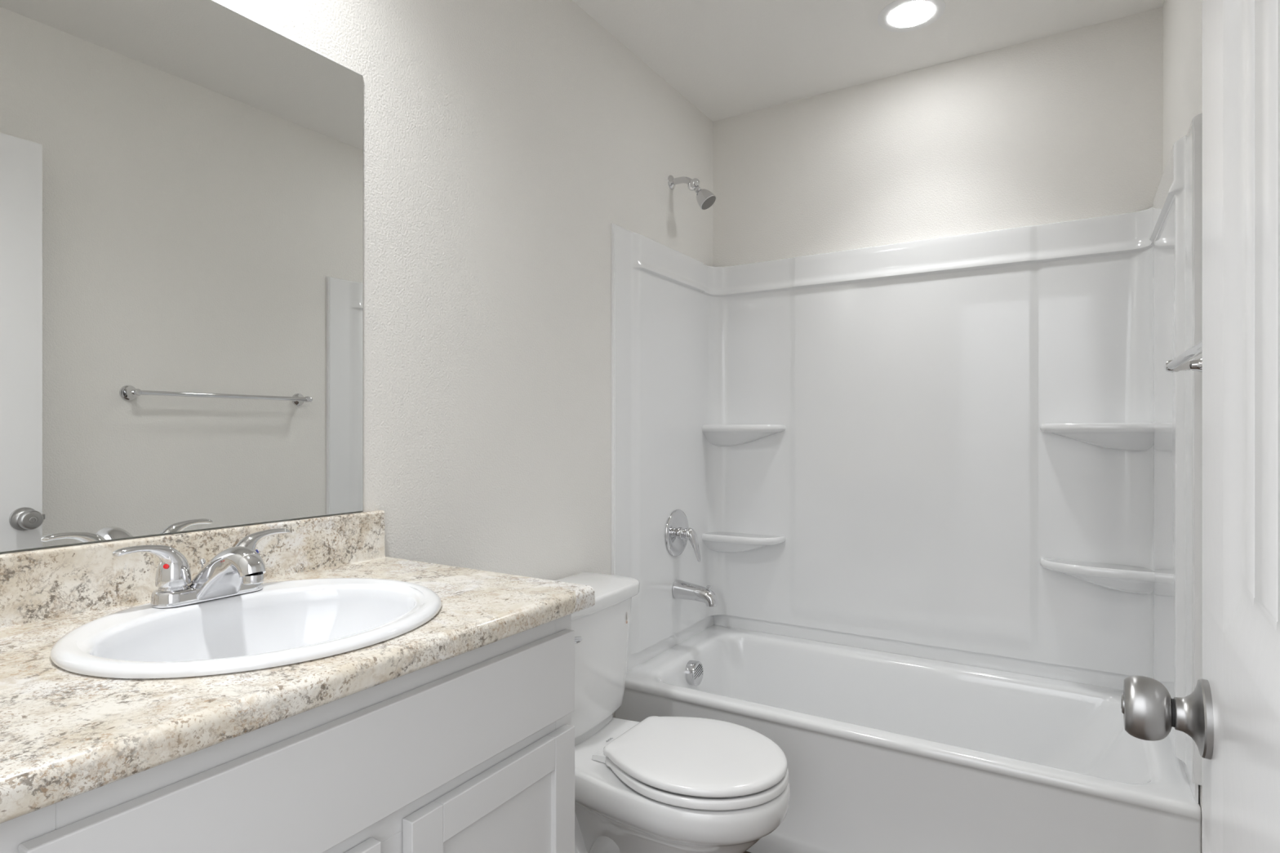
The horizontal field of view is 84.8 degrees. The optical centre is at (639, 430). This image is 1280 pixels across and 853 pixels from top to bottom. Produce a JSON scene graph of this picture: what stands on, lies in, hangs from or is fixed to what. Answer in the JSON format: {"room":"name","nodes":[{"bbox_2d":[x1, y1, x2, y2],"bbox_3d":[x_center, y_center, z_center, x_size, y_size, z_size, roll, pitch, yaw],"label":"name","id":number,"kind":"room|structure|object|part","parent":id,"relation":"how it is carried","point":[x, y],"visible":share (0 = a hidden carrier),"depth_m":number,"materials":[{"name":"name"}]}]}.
{"room":"bathroom","nodes":[
{"label":"bathroom","id":0,"kind":"room"},
{"bbox_2d":[0,0,712,717],"bbox_3d":[-0.413,-0.030,1.822,0.120,2.462,2.761,0,0,32],"label":"wall","id":1,"kind":"structure","parent":0,"point":[504,141],"depth_m":1.79,"materials":[{"name":"white paint"}]},
{"bbox_2d":[0,0,363,552],"bbox_3d":[-0.796,-0.282,1.080,0.006,0.898,0.856,0,0,32],"label":"mirror","id":2,"kind":"object","parent":1,"relation":"attached to","point":[181,181],"visible":1,"depth_m":1.13,"materials":[{"name":"white mirror"}]},
{"bbox_2d":[0,510,385,627],"bbox_3d":[-0.778,0.234,1.092,0.020,0.131,0.901,0,0,32],"label":"backsplash","id":3,"kind":"structure","parent":1,"relation":"attached to","point":[51,583],"depth_m":1.08,"materials":[{"name":"beige stone"}]},
{"bbox_2d":[667,174,715,209],"bbox_3d":[0.191,-0.861,2.523,0.175,0.144,0.066,0,0,32],"label":"shower","id":4,"kind":"object","parent":1,"relation":"attached to","point":[705,198],"visible":1,"depth_m":2.50,"materials":[{"name":"silver metal"}]},
{"bbox_3d":[0.161,-0.893,2.536,0.107,0.054,0.023,0,0,32],"label":"arm","id":5,"kind":"part","parent":4,"relation":"part of","materials":[{"name":"silver metal"}]},
{"bbox_2d":[572,0,1164,121],"bbox_3d":[0.268,-1.286,1.403,1.720,0.050,2.761,0,0,32],"label":"ceiling","id":6,"kind":"structure","parent":0,"point":[727,58],"depth_m":2.24,"materials":[{"name":"white paint"}]},
{"bbox_2d":[877,0,945,31],"bbox_3d":[0.821,-1.260,2.123,0.192,0.004,0.192,0,0,32],"label":"recessed light","id":7,"kind":"object","parent":6,"relation":"in","point":[900,15],"visible":1,"depth_m":2.12,"materials":[{"name":"white paint"}]},
{"bbox_2d":[888,0,933,26],"bbox_3d":[0.821,-1.259,2.123,0.129,0.003,0.129,0,0,32],"label":"diffuser","id":8,"kind":"object","parent":7,"relation":"attached to","point":[904,13],"depth_m":2.12,"materials":[{"name":"white plastic"}]},
{"bbox_2d":[712,7,1163,266],"bbox_3d":[0.960,-0.030,2.528,1.480,2.462,0.120,0,0,32],"label":"wall","id":9,"kind":"structure","parent":0,"point":[1066,126],"depth_m":2.39,"materials":[{"name":"white paint"}]},
{"bbox_2d":[611,113,1202,785],"bbox_3d":[0.734,0.040,2.160,1.480,1.398,0.743,0,0,32],"label":"tub surround","id":10,"kind":"object","parent":9,"relation":"attached to","point":[984,442],"visible":0.96,"depth_m":2.34,"materials":[{"name":"white plastic"}]},
{"bbox_3d":[0.081,0.040,2.480,0.033,1.398,0.604,0,0,32],"label":"panel","id":11,"kind":"part","parent":10,"relation":"part of","materials":[{"name":"white plastic"}]},
{"bbox_2d":[665,509,701,562],"bbox_3d":[0.172,0.381,2.530,0.091,0.185,0.170,0,0,32],"label":"shower valve","id":12,"kind":"object","parent":10,"relation":"attached to","point":[677,531],"visible":1,"depth_m":2.52,"materials":[{"name":"silver metal"}]},
{"bbox_3d":[0.168,0.374,2.532,0.055,0.045,0.045,0,0,32],"label":"valve stem","id":13,"kind":"part","parent":12,"relation":"part of","materials":[{"name":"silver metal"}]},
{"bbox_3d":[0.189,0.412,2.522,0.055,0.122,0.043,0,0,32],"label":"lever handle","id":14,"kind":"part","parent":12,"relation":"part of","materials":[{"name":"silver metal"}]},
{"bbox_2d":[672,579,718,606],"bbox_3d":[0.203,0.582,2.511,0.165,0.075,0.064,0,0,32],"label":"tub spout","id":15,"kind":"object","parent":10,"relation":"attached to","point":[682,589],"visible":1,"depth_m":2.49,"materials":[{"name":"silver metal"}]},
{"bbox_2d":[702,532,786,552],"bbox_3d":[0.398,0.446,2.713,0.309,0.085,0.133,0,0,32],"label":"corner shelf","id":16,"kind":"object","parent":10,"relation":"attached to","point":[712,542],"depth_m":2.70,"materials":[{"name":"white plastic"}]},
{"bbox_2d":[702,424,786,445],"bbox_3d":[0.398,0.021,2.713,0.309,0.085,0.133,0,0,32],"label":"corner shelf","id":17,"kind":"object","parent":10,"relation":"attached to","point":[712,434],"depth_m":2.70,"materials":[{"name":"white plastic"}]},
{"bbox_3d":[0.892,0.040,2.417,1.480,1.398,0.140,0,0,32],"label":"panel","id":18,"kind":"part","parent":10,"relation":"part of","materials":[{"name":"white plastic"}]},
{"bbox_2d":[1039,557,1154,594],"bbox_3d":[1.379,0.446,2.110,0.309,0.085,0.133,0,0,32],"label":"corner shelf","id":19,"kind":"object","parent":10,"relation":"attached to","point":[1090,575],"depth_m":2.11,"materials":[{"name":"white plastic"}]},
{"bbox_2d":[1040,422,1154,451],"bbox_3d":[1.379,0.021,2.110,0.309,0.085,0.133,0,0,32],"label":"corner shelf","id":20,"kind":"object","parent":10,"relation":"attached to","point":[1054,437],"depth_m":2.09,"materials":[{"name":"white plastic"}]},
{"bbox_3d":[1.309,0.040,1.725,0.044,1.398,0.604,0,0,32],"label":"panel","id":21,"kind":"part","parent":10,"relation":"part of","materials":[{"name":"white plastic"}]},
{"bbox_2d":[1163,0,1202,852],"bbox_3d":[0.950,-0.030,0.984,0.120,2.462,2.761,0,0,32],"label":"wall","id":22,"kind":"structure","parent":0,"point":[1182,19],"depth_m":1.74,"materials":[{"name":"white paint"}]},
{"bbox_2d":[1164,339,1202,372],"bbox_3d":[0.909,-0.126,1.105,0.076,0.052,0.662,0,0,32],"label":"towel bar","id":23,"kind":"object","parent":22,"relation":"attached to","point":[1182,362],"visible":0.41,"depth_m":1.32,"materials":[{"name":"silver metal"}]},
{"bbox_3d":[1.069,-0.126,1.365,0.076,0.052,0.052,0,0,32],"label":"post","id":24,"kind":"part","parent":23,"relation":"part of","materials":[{"name":"silver metal"}]},
{"bbox_3d":[-0.048,1.226,0.890,1.720,0.050,3.966,0,0,32],"label":"floor","id":25,"kind":"structure","parent":0,"visible":0},
{"bbox_2d":[0,613,574,852],"bbox_3d":[-0.557,0.750,0.957,0.538,0.900,0.870,0,0,32],"label":"vanity cabinet","id":26,"kind":"object","parent":25,"relation":"on","point":[473,751],"visible":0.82,"depth_m":0.86,"materials":[{"name":"white paint"}]},
{"bbox_2d":[0,510,595,823],"bbox_3d":[-0.550,0.234,0.953,0.556,0.131,0.903,0,0,32],"label":"countertop","id":27,"kind":"structure","parent":26,"relation":"on","point":[64,735],"depth_m":0.86,"materials":[{"name":"beige stone"}]},
{"bbox_2d":[111,528,290,608],"bbox_3d":[-0.654,0.216,1.064,0.192,0.107,0.192,0,0,-15],"label":"faucet","id":28,"kind":"object","parent":27,"relation":"on","point":[239,569],"visible":0.98,"depth_m":1.01,"materials":[{"name":"silver metal"}]},
{"bbox_3d":[-0.697,0.186,1.002,0.040,0.046,0.097,0,0,32],"label":"lever","id":29,"kind":"part","parent":28,"relation":"part of","materials":[{"name":"silver metal"}]},
{"bbox_3d":[-0.682,0.229,1.025,0.037,0.006,0.037,0,0,32],"label":"handle","id":30,"kind":"part","parent":28,"relation":"part of","materials":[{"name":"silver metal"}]},
{"bbox_3d":[-0.674,0.216,1.080,0.009,0.036,0.009,0,0,32],"label":"pop rod","id":31,"kind":"part","parent":28,"relation":"part of","materials":[{"name":"silver metal"}]},
{"bbox_3d":[-0.610,0.220,1.040,0.154,0.100,0.073,0,0,32],"label":"spout","id":32,"kind":"part","parent":28,"relation":"part of","materials":[{"name":"silver metal"}]},
{"bbox_3d":[-0.615,0.186,1.136,0.040,0.046,0.097,0,0,32],"label":"lever","id":33,"kind":"part","parent":28,"relation":"part of","materials":[{"name":"silver metal"}]},
{"bbox_2d":[49,577,441,679],"bbox_3d":[-0.514,0.342,0.976,0.435,0.180,0.475,0,0,32],"label":"sink","id":34,"kind":"object","parent":27,"relation":"in","point":[288,622],"visible":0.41,"depth_m":1.02,"materials":[{"name":"white ceramic"}]},
{"bbox_3d":[-0.407,0.790,0.705,0.019,0.591,0.336,0,0,32],"label":"cabinet door","id":35,"kind":"part","parent":26,"relation":"part of","materials":[{"name":"white paint"}]},
{"bbox_3d":[-0.206,0.790,1.032,0.019,0.591,0.340,0,0,32],"label":"cabinet door","id":36,"kind":"part","parent":26,"relation":"part of","materials":[{"name":"white paint"}]},
{"bbox_3d":[-0.208,0.790,1.034,0.006,0.495,0.244,0,0,32],"label":"door panel","id":37,"kind":"part","parent":26,"relation":"part of","materials":[{"name":"white paint"}]},
{"bbox_2d":[554,572,790,852],"bbox_3d":[0.015,0.811,1.707,0.709,0.780,0.475,0,0,32],"label":"toilet","id":38,"kind":"object","parent":25,"relation":"on","point":[655,784],"visible":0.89,"depth_m":1.59,"materials":[{"name":"white ceramic"}]},
{"bbox_3d":[-0.169,0.501,1.672,0.019,0.025,0.084,0,0,39],"label":"flush lever","id":39,"kind":"part","parent":38,"relation":"part of","materials":[{"name":"silver metal"}]},
{"bbox_3d":[-0.192,0.440,1.834,0.223,0.038,0.475,0,0,32],"label":"tank lid","id":40,"kind":"part","parent":38,"relation":"part of","materials":[{"name":"white ceramic"}]},
{"bbox_3d":[-0.196,0.613,1.837,0.203,0.315,0.442,0,0,32],"label":"tank","id":41,"kind":"part","parent":38,"relation":"part of","materials":[{"name":"white ceramic"}]},
{"bbox_3d":[0.139,0.747,1.631,0.405,0.022,0.360,0,0,32],"label":"seat lid","id":42,"kind":"part","parent":38,"relation":"part of","materials":[{"name":"white plastic"}]},
{"bbox_3d":[0.141,0.774,1.630,0.406,0.019,0.366,0,0,32],"label":"seat","id":43,"kind":"part","parent":38,"relation":"part of","materials":[{"name":"white plastic"}]},
{"bbox_2d":[614,614,1201,852],"bbox_3d":[0.735,0.970,2.162,1.479,0.460,0.734,0,0,32],"label":"bathtub","id":44,"kind":"object","parent":25,"relation":"on","point":[888,745],"visible":0.73,"depth_m":1.99,"materials":[{"name":"white plastic"}]},
{"bbox_3d":[0.190,0.848,2.448,0.036,0.083,0.083,0,0,32],"label":"overflow plate","id":45,"kind":"part","parent":44,"relation":"part of","materials":[{"name":"silver metal"}]},
{"bbox_3d":[-0.425,-0.030,0.276,1.480,2.462,0.115,0,0,32],"label":"wall","id":46,"kind":"structure","parent":0,"visible":0},
{"bbox_2d":[1120,0,1279,852],"bbox_3d":[0.335,0.173,0.330,0.161,2.032,0.785,0,0,33],"label":"door","id":47,"kind":"structure","parent":46,"relation":"in","point":[1232,713],"depth_m":0.52,"materials":[{"name":"white paint"}]}
]}

